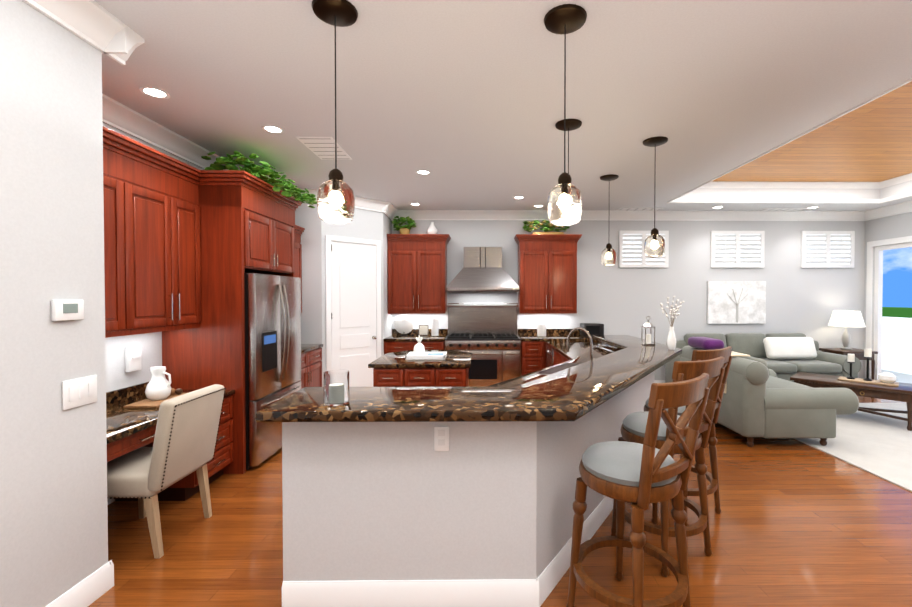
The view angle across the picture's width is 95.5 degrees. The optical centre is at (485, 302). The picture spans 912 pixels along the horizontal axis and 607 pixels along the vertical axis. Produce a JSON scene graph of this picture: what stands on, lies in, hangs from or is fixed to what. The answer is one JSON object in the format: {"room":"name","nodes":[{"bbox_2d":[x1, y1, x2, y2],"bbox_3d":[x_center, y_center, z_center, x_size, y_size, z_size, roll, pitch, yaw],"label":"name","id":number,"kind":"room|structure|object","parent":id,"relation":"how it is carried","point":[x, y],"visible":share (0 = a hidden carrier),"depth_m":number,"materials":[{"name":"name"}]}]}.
{"room":"kitchen","nodes":[
{"label":"kitchen","id":0,"kind":"room"},
{"bbox_2d":[0,0,204,606],"bbox_3d":[-2.598,0.035,2.038,1.150,3.000,10.150,0,1,-1],"label":"wall","id":1,"kind":"structure","parent":0,"point":[54,501],"depth_m":1.92,"materials":[{"name":"paint"}]},
{"bbox_2d":[51,299,83,320],"bbox_3d":[-2.007,0.035,1.989,0.024,0.100,0.140,0,1,-1],"label":"thermostat","id":2,"kind":"object","parent":1,"relation":"attached to","point":[63,310],"visible":0.98,"depth_m":1.97,"materials":[{"name":"white plastic"}]},
{"bbox_2d":[62,375,96,410],"bbox_3d":[-2.014,0.444,2.058,0.011,0.140,0.175,0,1,-1],"label":"switch plate","id":3,"kind":"object","parent":1,"relation":"attached to","point":[77,392],"visible":1,"depth_m":2.05,"materials":[{"name":"white plastic"}]},
{"bbox_2d":[46,560,113,606],"bbox_3d":[-1.988,1.498,-0.372,0.016,0.140,5.216,0,1,-1],"label":"baseboard","id":4,"kind":"structure","parent":1,"relation":"attached to","point":[91,588],"depth_m":2.10,"materials":[{"name":"white wood"}]},
{"bbox_2d":[22,0,144,64],"bbox_3d":[-1.935,-1.360,-0.297,0.125,0.145,5.205,0,1,-1],"label":"crown molding","id":5,"kind":"structure","parent":1,"relation":"attached to","point":[93,23],"depth_m":2.07,"materials":[{"name":"white"}]},
{"bbox_2d":[103,138,138,333],"bbox_3d":[-2.651,-0.421,2.628,0.351,1.235,0.553,0,1,-1],"label":"upper cabinet","id":6,"kind":"object","parent":1,"relation":"attached to","point":[121,259],"depth_m":2.81,"materials":[{"name":"wood"}]},
{"bbox_2d":[125,345,141,371],"bbox_3d":[-2.808,0.447,3.307,0.049,0.200,0.120,0,1,-1],"label":"outlet","id":7,"kind":"object","parent":1,"relation":"attached to","point":[132,358],"visible":1,"depth_m":3.28,"materials":[{"name":"white plastic"}]},
{"bbox_2d":[135,154,182,329],"bbox_3d":[-2.656,-0.427,3.053,0.351,1.235,0.554,0,1,-1],"label":"upper cabinet","id":8,"kind":"object","parent":1,"relation":"attached to","point":[156,185],"depth_m":3.14,"materials":[{"name":"wood"}]},
{"bbox_2d":[102,94,239,169],"bbox_3d":[-2.782,-1.419,3.906,0.125,0.145,3.470,0,1,-1],"label":"crown molding","id":9,"kind":"structure","parent":1,"relation":"attached to","point":[115,114],"depth_m":3.44,"materials":[{"name":"white wood"}]},
{"bbox_2d":[106,342,244,405],"bbox_3d":[-2.831,0.623,3.941,0.020,0.270,3.446,0,1,-1],"label":"backsplash","id":10,"kind":"structure","parent":1,"relation":"attached to","point":[114,396],"depth_m":3.28,"materials":[{"name":"brown stone"}]},
{"bbox_2d":[179,170,202,325],"bbox_3d":[-2.659,-0.432,3.406,0.351,1.235,0.409,0,1,-1],"label":"upper cabinet","id":11,"kind":"object","parent":1,"relation":"attached to","point":[186,247],"depth_m":3.50,"materials":[{"name":"wood"}]},
{"bbox_2d":[203,178,298,273],"bbox_3d":[-2.487,-0.687,4.135,0.711,0.745,1.040,0,1,-1],"label":"upper cabinet","id":12,"kind":"object","parent":1,"relation":"attached to","point":[247,229],"depth_m":3.68,"materials":[{"name":"wood"}]},
{"bbox_2d":[201,151,316,207],"bbox_3d":[-2.273,-1.232,4.267,0.725,0.379,1.078,0,1,-1],"label":"potted plant","id":13,"kind":"object","parent":12,"relation":"on","point":[288,188],"visible":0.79,"depth_m":4.02,"materials":[{"name":"green plant"}]},
{"bbox_2d":[231,234,301,317],"bbox_3d":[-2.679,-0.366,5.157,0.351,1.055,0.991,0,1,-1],"label":"upper cabinet","id":14,"kind":"object","parent":1,"relation":"attached to","point":[237,280],"depth_m":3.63,"materials":[{"name":"wood"}]},
{"bbox_2d":[295,202,391,386],"bbox_3d":[-2.220,-0.025,6.317,1.300,3.000,1.300,0,1,-1],"label":"wall","id":15,"kind":"structure","parent":0,"point":[370,225],"depth_m":5.67,"materials":[{"name":"paint"}]},
{"bbox_2d":[325,235,380,386],"bbox_3d":[-1.897,0.272,6.006,0.618,2.415,0.618,0,1,-1],"label":"pantry door","id":16,"kind":"structure","parent":15,"relation":"in","point":[353,309],"depth_m":5.98,"materials":[{"name":"white wood"}]},
{"bbox_2d":[382,201,397,219],"bbox_3d":[-1.510,-1.456,6.553,0.125,0.145,0.543,0,1,-1],"label":"crown molding","id":17,"kind":"structure","parent":15,"relation":"attached to","point":[388,209],"depth_m":6.50,"materials":[{"name":"white wood"}]},
{"bbox_2d":[88,396,911,606],"bbox_3d":[1.878,1.585,2.034,10.100,0.100,10.400,0,1,-1],"label":"floor","id":18,"kind":"structure","parent":0,"point":[795,523],"depth_m":2.62,"materials":[{"name":"brown wood"}]},
{"bbox_2d":[107,384,225,557],"bbox_3d":[-2.156,1.053,2.702,0.628,0.944,0.533,0,1,-1],"label":"desk chair","id":19,"kind":"object","parent":18,"relation":"on","point":[187,428],"visible":0.9,"depth_m":2.56,"materials":[{"name":"fabric"}]},
{"bbox_2d":[111,394,234,500],"bbox_3d":[-2.524,1.161,3.397,0.621,0.710,0.474,0,1,-1],"label":"base cabinet","id":20,"kind":"object","parent":18,"relation":"on","point":[223,462],"depth_m":3.30,"materials":[{"name":"wood"}]},
{"bbox_2d":[106,390,234,445],"bbox_3d":[-2.509,0.792,2.927,0.640,0.040,1.405,0,1,-1],"label":"countertop","id":21,"kind":"structure","parent":20,"relation":"on","point":[121,422],"depth_m":2.75,"materials":[{"name":"brown stone"}]},
{"bbox_2d":[123,366,185,408],"bbox_3d":[-2.506,0.632,3.202,0.240,0.270,0.420,0,1,-1],"label":"jug","id":22,"kind":"object","parent":21,"relation":"on","point":[159,390],"visible":0.94,"depth_m":3.15,"materials":[{"name":"white ceramic"}]},
{"bbox_2d":[244,273,300,469],"bbox_3d":[-2.407,0.618,4.153,0.851,1.775,0.930,0,1,-1],"label":"fridge","id":23,"kind":"object","parent":18,"relation":"on","point":[272,339],"visible":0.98,"depth_m":3.91,"materials":[{"name":"grey metal"}]},
{"bbox_2d":[231,346,322,437],"bbox_3d":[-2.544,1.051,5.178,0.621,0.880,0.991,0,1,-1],"label":"base cabinet","id":24,"kind":"object","parent":18,"relation":"on","point":[311,363],"depth_m":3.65,"materials":[{"name":"wood"}]},
{"bbox_2d":[243,344,322,353],"bbox_3d":[-2.534,0.591,5.172,0.640,0.040,0.991,0,1,-1],"label":"countertop","id":25,"kind":"structure","parent":24,"relation":"on","point":[304,347],"depth_m":5.35,"materials":[{"name":"brown stone"}]},
{"bbox_2d":[384,342,444,354],"bbox_3d":[-1.104,1.030,6.681,0.929,0.880,0.621,0,1,-1],"label":"base cabinet","id":26,"kind":"object","parent":18,"relation":"on","point":[389,347],"depth_m":6.37,"materials":[{"name":"brown wood"}]},
{"bbox_2d":[383,334,446,341],"bbox_3d":[-1.100,0.570,6.665,0.937,0.040,0.640,0,1,-1],"label":"countertop","id":27,"kind":"structure","parent":26,"relation":"on","point":[394,337],"depth_m":6.39,"materials":[{"name":"stone"}]},
{"bbox_2d":[394,315,413,335],"bbox_3d":[-1.355,0.377,6.841,0.324,0.338,0.118,0,1,-1],"label":"plate","id":28,"kind":"object","parent":27,"relation":"on","point":[403,324],"visible":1,"depth_m":6.84,"materials":[{"name":"white ceramic"}]},
{"bbox_2d":[419,325,428,334],"bbox_3d":[-1.026,0.457,6.876,0.160,0.179,0.022,0,1,-1],"label":"frame","id":29,"kind":"object","parent":27,"relation":"on","point":[423,329],"visible":0.96,"depth_m":6.87,"materials":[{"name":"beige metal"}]},
{"bbox_2d":[431,316,438,335],"bbox_3d":[-0.825,0.387,6.768,0.140,0.322,0.140,0,1,-1],"label":"paper towel roll","id":30,"kind":"object","parent":27,"relation":"on","point":[435,327],"visible":1,"depth_m":6.72,"materials":[{"name":"paper"}]},
{"bbox_2d":[368,350,471,386],"bbox_3d":[-0.639,1.041,4.490,0.980,0.920,1.078,0,1,-1],"label":"kitchen island","id":31,"kind":"object","parent":18,"relation":"on","point":[394,369],"visible":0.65,"depth_m":3.99,"materials":[{"name":"cherry"},{"name":"granite"}]},
{"bbox_2d":[405,335,446,359],"bbox_3d":[-0.618,0.464,4.361,0.400,0.235,0.300,0,1,-1],"label":"tray","id":32,"kind":"object","parent":31,"relation":"on","point":[419,353],"visible":1,"depth_m":4.31,"materials":[{"name":"white ceramic"}]},
{"bbox_2d":[255,327,681,606],"bbox_3d":[0.459,0.859,4.144,3.090,1.292,4.432,0,1,-1],"label":"bar","id":33,"kind":"object","parent":18,"relation":"on","point":[385,504],"visible":1,"depth_m":2.07,"materials":[{"name":"granite"},{"name":"paint"},{"name":"cherry"}]},
{"bbox_2d":[324,370,348,405],"bbox_3d":[-0.738,0.421,2.049,0.120,0.155,0.118,0,1,-1],"label":"hurricane","id":34,"kind":"object","parent":33,"relation":"on","point":[336,387],"visible":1,"depth_m":2.00,"materials":[{"name":"clear glass"}]},
{"bbox_2d":[434,427,448,450],"bbox_3d":[-0.218,0.679,2.059,0.074,0.120,0.013,0,1,-1],"label":"outlet","id":35,"kind":"object","parent":33,"relation":"attached to","point":[441,438],"visible":1,"depth_m":2.06,"materials":[{"name":"white plastic"}]},
{"bbox_2d":[641,316,655,344],"bbox_3d":[1.800,0.306,4.565,0.120,0.314,0.120,0,1,-1],"label":"lantern","id":36,"kind":"object","parent":33,"relation":"on","point":[647,324],"visible":1,"depth_m":4.54,"materials":[{"name":"silver metal"}]},
{"bbox_2d":[660,296,684,349],"bbox_3d":[1.864,0.200,4.115,0.241,0.539,0.211,0,1,-1],"label":"vase","id":37,"kind":"object","parent":33,"relation":"on","point":[671,341],"visible":1,"depth_m":4.11,"materials":[{"name":"white ceramic"}]},
{"bbox_2d":[445,303,520,386],"bbox_3d":[-0.041,0.739,6.632,1.165,1.463,0.723,0,1,-1],"label":"range","id":38,"kind":"object","parent":18,"relation":"on","point":[488,337],"visible":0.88,"depth_m":6.36,"materials":[{"name":"metal"}]},
{"bbox_2d":[521,342,542,375],"bbox_3d":[0.731,1.030,6.701,0.351,0.880,0.621,0,1,-1],"label":"base cabinet","id":39,"kind":"object","parent":18,"relation":"on","point":[531,352],"depth_m":6.39,"materials":[{"name":"brown wood"}]},
{"bbox_2d":[519,334,594,341],"bbox_3d":[1.238,0.570,6.691,1.375,0.040,0.640,0,1,-1],"label":"countertop","id":40,"kind":"structure","parent":39,"relation":"on","point":[524,337],"depth_m":6.54,"materials":[{"name":"stone"}]},
{"bbox_2d":[537,321,545,335],"bbox_3d":[0.925,0.421,6.788,0.150,0.252,0.150,0,1,-1],"label":"jar","id":41,"kind":"object","parent":40,"relation":"on","point":[541,328],"visible":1,"depth_m":6.72,"materials":[{"name":"white ceramic"}]},
{"bbox_2d":[580,323,603,336],"bbox_3d":[1.736,0.444,6.745,0.320,0.209,0.305,0,1,-1],"label":"toaster","id":42,"kind":"object","parent":40,"relation":"on","point":[592,329],"visible":0.73,"depth_m":6.60,"materials":[{"name":"grey metal"}]},
{"bbox_2d":[543,342,545,368],"bbox_3d":[1.426,1.030,6.699,1.039,0.880,0.640,0,1,-1],"label":"base cabinet","id":43,"kind":"object","parent":18,"relation":"on","point":[544,344],"depth_m":6.41,"materials":[{"name":"brown wood"}]},
{"bbox_2d":[566,373,709,606],"bbox_3d":[0.712,0.928,1.977,0.619,1.215,0.638,0,1,-1],"label":"stool","id":44,"kind":"object","parent":18,"relation":"on","point":[639,477],"visible":1,"depth_m":1.85,"materials":[{"name":"brown wood"}]},
{"bbox_2d":[610,356,724,576],"bbox_3d":[1.101,0.920,2.542,0.595,1.215,0.628,0,1,-1],"label":"stool","id":45,"kind":"object","parent":18,"relation":"on","point":[633,427],"visible":0.54,"depth_m":2.42,"materials":[{"name":"brown wood"}]},
{"bbox_2d":[643,346,731,525],"bbox_3d":[1.432,0.914,3.020,0.603,1.215,0.632,0,1,-1],"label":"stool","id":46,"kind":"object","parent":18,"relation":"on","point":[712,478],"visible":0.25,"depth_m":2.91,"materials":[{"name":"brown wood"}]},
{"bbox_2d":[665,333,861,382],"bbox_3d":[4.278,0.989,6.527,2.530,0.967,0.910,0,1,-1],"label":"sofa","id":47,"kind":"object","parent":18,"relation":"on","point":[752,345],"visible":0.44,"depth_m":6.55,"materials":[{"name":"fabric"}]},
{"bbox_2d":[763,337,816,358],"bbox_3d":[4.779,0.711,6.487,0.760,0.335,0.207,0,1,-1],"label":"pillow","id":48,"kind":"object","parent":47,"relation":"on","point":[790,348],"visible":1,"depth_m":6.42,"materials":[{"name":"white fabric"}]},
{"bbox_2d":[679,345,858,446],"bbox_3d":[3.263,1.044,4.936,1.214,0.900,1.472,0,1,-1],"label":"loveseat","id":49,"kind":"object","parent":18,"relation":"on","point":[760,399],"visible":0.83,"depth_m":4.25,"materials":[{"name":"fabric"}]},
{"bbox_2d":[688,337,723,349],"bbox_3d":[2.792,0.517,5.244,0.260,0.135,0.470,0,1,-1],"label":"pillow","id":50,"kind":"object","parent":49,"relation":"on","point":[705,343],"visible":0.9,"depth_m":5.07,"materials":[{"name":"purple fabric"}]},
{"bbox_2d":[724,351,749,392],"bbox_3d":[2.777,0.786,4.768,0.282,0.422,0.430,0,1,-1],"label":"throw blanket","id":51,"kind":"object","parent":49,"relation":"on","point":[735,354],"visible":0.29,"depth_m":4.55,"materials":[{"name":"beige fabric"}]},
{"bbox_2d":[819,348,877,379],"bbox_3d":[5.916,1.119,6.762,0.560,0.700,0.480,0,1,-1],"label":"side table","id":52,"kind":"object","parent":18,"relation":"on","point":[859,354],"visible":0.33,"depth_m":6.55,"materials":[{"name":"brown wood"}]},
{"bbox_2d":[828,311,865,349],"bbox_3d":[5.906,0.453,6.763,0.470,0.630,0.470,0,1,-1],"label":"table lamp","id":53,"kind":"object","parent":52,"relation":"on","point":[845,319],"visible":1,"depth_m":6.65,"materials":[{"name":"grey fabric"}]},
{"bbox_2d":[794,403,911,491],"bbox_3d":[4.854,1.498,4.256,2.900,0.012,3.580,0,1,-1],"label":"rug","id":54,"kind":"object","parent":18,"relation":"on","point":[880,446],"visible":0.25,"depth_m":4.37,"materials":[{"name":"carpet"}]},
{"bbox_2d":[790,372,911,430],"bbox_3d":[4.722,1.241,5.331,0.600,0.470,1.200,-1,1,-44],"label":"coffee table","id":55,"kind":"object","parent":54,"relation":"on","point":[902,392],"visible":0.54,"depth_m":5.08,"materials":[{"name":"brown wood"}]},
{"bbox_2d":[837,349,898,386],"bbox_3d":[4.840,0.796,5.230,0.240,0.420,0.560,-1,1,-44],"label":"decor","id":56,"kind":"object","parent":55,"relation":"on","point":[887,378],"visible":1,"depth_m":5.20,"materials":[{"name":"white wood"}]},
{"bbox_2d":[94,0,911,210],"bbox_3d":[1.678,-1.665,1.986,9.700,0.400,10.000,0,1,-1],"label":"ceiling","id":57,"kind":"structure","parent":0,"point":[462,101],"depth_m":2.94,"materials":[{"name":"paint"}]},
{"bbox_2d":[139,86,169,98],"bbox_3d":[-2.323,-1.474,2.905,0.168,0.005,0.168,0,1,-10],"label":"recessed light","id":58,"kind":"object","parent":57,"relation":"in","point":[154,92],"depth_m":2.90,"materials":[{"name":"white"}]},
{"bbox_2d":[262,125,283,133],"bbox_3d":[-1.819,-1.483,3.541,0.168,0.005,0.168,1,1,44],"label":"recessed light","id":59,"kind":"object","parent":57,"relation":"in","point":[268,128],"depth_m":3.54,"materials":[{"name":"white"}]},
{"bbox_2d":[295,136,351,159],"bbox_3d":[-1.545,-1.487,4.004,0.320,0.010,0.600,0,1,-1],"label":"ceiling vent","id":60,"kind":"object","parent":57,"relation":"in","point":[322,148],"depth_m":3.95,"materials":[{"name":"white metal"}]},
{"bbox_2d":[312,0,357,223],"bbox_3d":[-0.753,-0.935,2.080,0.220,1.059,0.220,0,1,-1],"label":"pendant light","id":61,"kind":"object","parent":57,"relation":"hanging from","point":[335,200],"visible":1,"depth_m":2.03,"materials":[{"name":"glass"}]},
{"bbox_2d":[416,170,430,174],"bbox_3d":[-0.713,-1.500,4.763,0.168,0.005,0.168,0,1,-10],"label":"recessed light","id":62,"kind":"object","parent":57,"relation":"in","point":[423,172],"depth_m":4.77,"materials":[{"name":"white"}]},
{"bbox_2d":[513,196,524,198],"bbox_3d":[0.484,-1.517,5.976,0.168,0.005,0.168,0,1,-10],"label":"recessed light","id":63,"kind":"object","parent":57,"relation":"in","point":[516,197],"depth_m":5.97,"materials":[{"name":"white"}]},
{"bbox_2d":[544,4,586,225],"bbox_3d":[0.412,-0.936,2.143,0.220,1.059,0.220,0,1,-1],"label":"pendant light","id":64,"kind":"object","parent":57,"relation":"hanging from","point":[564,203],"visible":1,"depth_m":2.09,"materials":[{"name":"glass"}]},
{"bbox_2d":[555,119,581,173],"bbox_3d":[0.692,-1.085,3.444,0.220,0.799,0.220,0,1,-1],"label":"pendant light","id":65,"kind":"object","parent":57,"relation":"hanging from","point":[573,124],"visible":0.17,"depth_m":3.41,"materials":[{"name":"brown metal"}]},
{"bbox_2d":[600,174,618,265],"bbox_3d":[1.485,-0.976,4.964,0.220,1.059,0.220,0,1,-1],"label":"pendant light","id":66,"kind":"object","parent":57,"relation":"hanging from","point":[608,256],"visible":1,"depth_m":4.91,"materials":[{"name":"glass"}]},
{"bbox_2d":[617,208,662,210],"bbox_3d":[2.526,-1.525,6.748,0.700,0.010,0.200,0,1,-1],"label":"ceiling vent","id":67,"kind":"object","parent":57,"relation":"in","point":[620,209],"depth_m":6.76,"materials":[{"name":"white metal"}]},
{"bbox_2d":[643,136,667,257],"bbox_3d":[1.565,-0.955,3.815,0.220,1.069,0.220,0,1,-1],"label":"pendant light","id":68,"kind":"object","parent":57,"relation":"hanging from","point":[654,245],"visible":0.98,"depth_m":3.76,"materials":[{"name":"glass"}]},
{"bbox_2d":[675,181,879,203],"bbox_3d":[4.396,-1.668,6.262,3.090,0.312,0.070,0,1,-1],"label":"trim","id":69,"kind":"structure","parent":57,"relation":"attached to","point":[812,185],"depth_m":6.27,"materials":[{"name":"white wood"}]},
{"bbox_2d":[758,208,808,210],"bbox_3d":[4.875,-1.526,6.774,0.700,0.010,0.200,0,1,-1],"label":"ceiling vent","id":70,"kind":"object","parent":57,"relation":"in","point":[765,209],"depth_m":6.76,"materials":[{"name":"white metal"}]},
{"bbox_2d":[667,78,911,202],"bbox_3d":[2.827,-1.629,3.440,0.070,0.312,5.680,0,1,-1],"label":"trim","id":71,"kind":"structure","parent":57,"relation":"attached to","point":[710,182],"depth_m":3.66,"materials":[{"name":"white"}]},
{"bbox_2d":[878,173,911,203],"bbox_3d":[6.027,-1.630,3.475,0.070,0.312,5.680,0,1,-1],"label":"trim","id":72,"kind":"structure","parent":57,"relation":"attached to","point":[904,178],"depth_m":6.04,"materials":[{"name":"white wood"}]},
{"bbox_2d":[392,220,864,379],"bbox_3d":[1.697,-0.286,7.082,9.850,3.500,0.150,0,1,-1],"label":"wall","id":73,"kind":"structure","parent":0,"point":[615,299],"depth_m":7.02,"materials":[{"name":"paint"}]},
{"bbox_2d":[388,242,446,313],"bbox_3d":[-1.107,-0.419,6.795,0.925,1.115,0.351,0,1,-1],"label":"upper cabinet","id":74,"kind":"object","parent":73,"relation":"attached to","point":[417,273],"depth_m":6.62,"materials":[{"name":"brown wood"}]},
{"bbox_2d":[391,216,416,233],"bbox_3d":[-1.331,-1.253,6.775,0.410,0.320,0.266,0,1,-1],"label":"potted plant","id":75,"kind":"object","parent":74,"relation":"on","point":[405,229],"visible":1,"depth_m":6.72,"materials":[{"name":"green plant"}]},
{"bbox_2d":[427,222,437,233],"bbox_3d":[-0.875,-1.208,6.795,0.180,0.230,0.175,0,1,-1],"label":"vase","id":76,"kind":"object","parent":74,"relation":"on","point":[432,229],"visible":0.79,"depth_m":6.74,"materials":[{"name":"white ceramic"}]},
{"bbox_2d":[446,247,518,291],"bbox_3d":[-0.041,-0.537,6.678,1.130,0.725,0.595,0,1,-1],"label":"range hood","id":77,"kind":"object","parent":73,"relation":"attached to","point":[482,270],"visible":1,"depth_m":6.57,"materials":[{"name":"metal"}]},
{"bbox_2d":[392,330,579,333],"bbox_3d":[0.175,0.496,6.988,3.494,0.100,0.020,0,1,-1],"label":"backsplash","id":78,"kind":"structure","parent":73,"relation":"attached to","point":[393,331],"depth_m":6.98,"materials":[{"name":"stone"}]},
{"bbox_2d":[516,242,576,312],"bbox_3d":[1.012,-0.420,6.819,0.926,1.115,0.351,0,1,-1],"label":"upper cabinet","id":79,"kind":"object","parent":73,"relation":"attached to","point":[547,271],"depth_m":6.65,"materials":[{"name":"brown wood"}]},
{"bbox_2d":[523,220,569,233],"bbox_3d":[1.007,-1.227,6.814,0.802,0.267,0.287,0,1,-1],"label":"potted plant","id":80,"kind":"object","parent":79,"relation":"on","point":[539,224],"visible":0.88,"depth_m":6.75,"materials":[{"name":"green plant"}]},
{"bbox_2d":[398,210,865,220],"bbox_3d":[2.378,-1.461,6.936,7.910,0.145,0.125,0,1,-1],"label":"crown molding","id":81,"kind":"structure","parent":73,"relation":"attached to","point":[414,214],"depth_m":6.94,"materials":[{"name":"white"}]},
{"bbox_2d":[619,231,668,267],"bbox_3d":[2.678,-0.904,6.985,0.830,0.620,0.050,0,1,-1],"label":"window","id":82,"kind":"structure","parent":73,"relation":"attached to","point":[631,250],"depth_m":6.98,"materials":[{"name":"white"}]},
{"bbox_2d":[654,380,664,382],"bbox_3d":[4.223,1.395,7.038,4.500,0.140,0.040,0,1,-1],"label":"baseboard","id":83,"kind":"structure","parent":73,"relation":"attached to","point":[655,381],"depth_m":7.03,"materials":[{"name":"white"}]},
{"bbox_2d":[707,281,765,323],"bbox_3d":[4.263,-0.005,7.013,0.980,0.720,0.045,0,1,-1],"label":"picture","id":84,"kind":"object","parent":73,"relation":"attached to","point":[736,302],"visible":0.96,"depth_m":7.00,"materials":[{"name":"grey paper"}]},
{"bbox_2d":[710,231,764,267],"bbox_3d":[4.273,-0.905,7.003,0.900,0.620,0.050,0,1,-1],"label":"window","id":85,"kind":"structure","parent":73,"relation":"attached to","point":[736,249],"depth_m":7.00,"materials":[{"name":"white"}]},
{"bbox_2d":[801,231,854,267],"bbox_3d":[5.818,-0.905,7.020,0.890,0.620,0.050,0,1,-1],"label":"window","id":86,"kind":"structure","parent":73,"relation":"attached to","point":[827,249],"depth_m":7.01,"materials":[{"name":"white"}]},
{"bbox_2d":[863,212,911,378],"bbox_3d":[6.603,-0.216,2.061,0.150,3.500,10.000,0,1,-1],"label":"wall","id":87,"kind":"structure","parent":0,"point":[893,226],"depth_m":6.79,"materials":[{"name":"paint"}]},
{"bbox_2d":[858,201,911,220],"bbox_3d":[6.466,-1.393,2.043,0.125,0.145,10.000,0,1,-1],"label":"crown molding","id":88,"kind":"structure","parent":87,"relation":"attached to","point":[905,207],"depth_m":6.56,"materials":[{"name":"white"}]},
{"bbox_2d":[865,236,911,379],"bbox_3d":[6.534,0.247,5.092,0.120,2.490,3.830,0,1,-1],"label":"window","id":89,"kind":"structure","parent":87,"relation":"in","point":[878,278],"depth_m":6.87,"materials":[{"name":"white wood"}]},
{"label":"outside","id":90,"kind":"structure","parent":0,"visible":0},
{"bbox_2d":[881,369,911,383],"bbox_3d":[7.669,1.752,5.100,2.050,0.480,8.000,0,1,-1],"label":"deck","id":91,"kind":"object","parent":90,"point":[903,378],"depth_m":8.21,"materials":[{"name":"grey"}]},
{"bbox_2d":[882,247,911,374],"bbox_3d":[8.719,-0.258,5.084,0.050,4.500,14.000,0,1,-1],"label":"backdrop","id":92,"kind":"structure","parent":90,"point":[897,316],"depth_m":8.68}
]}

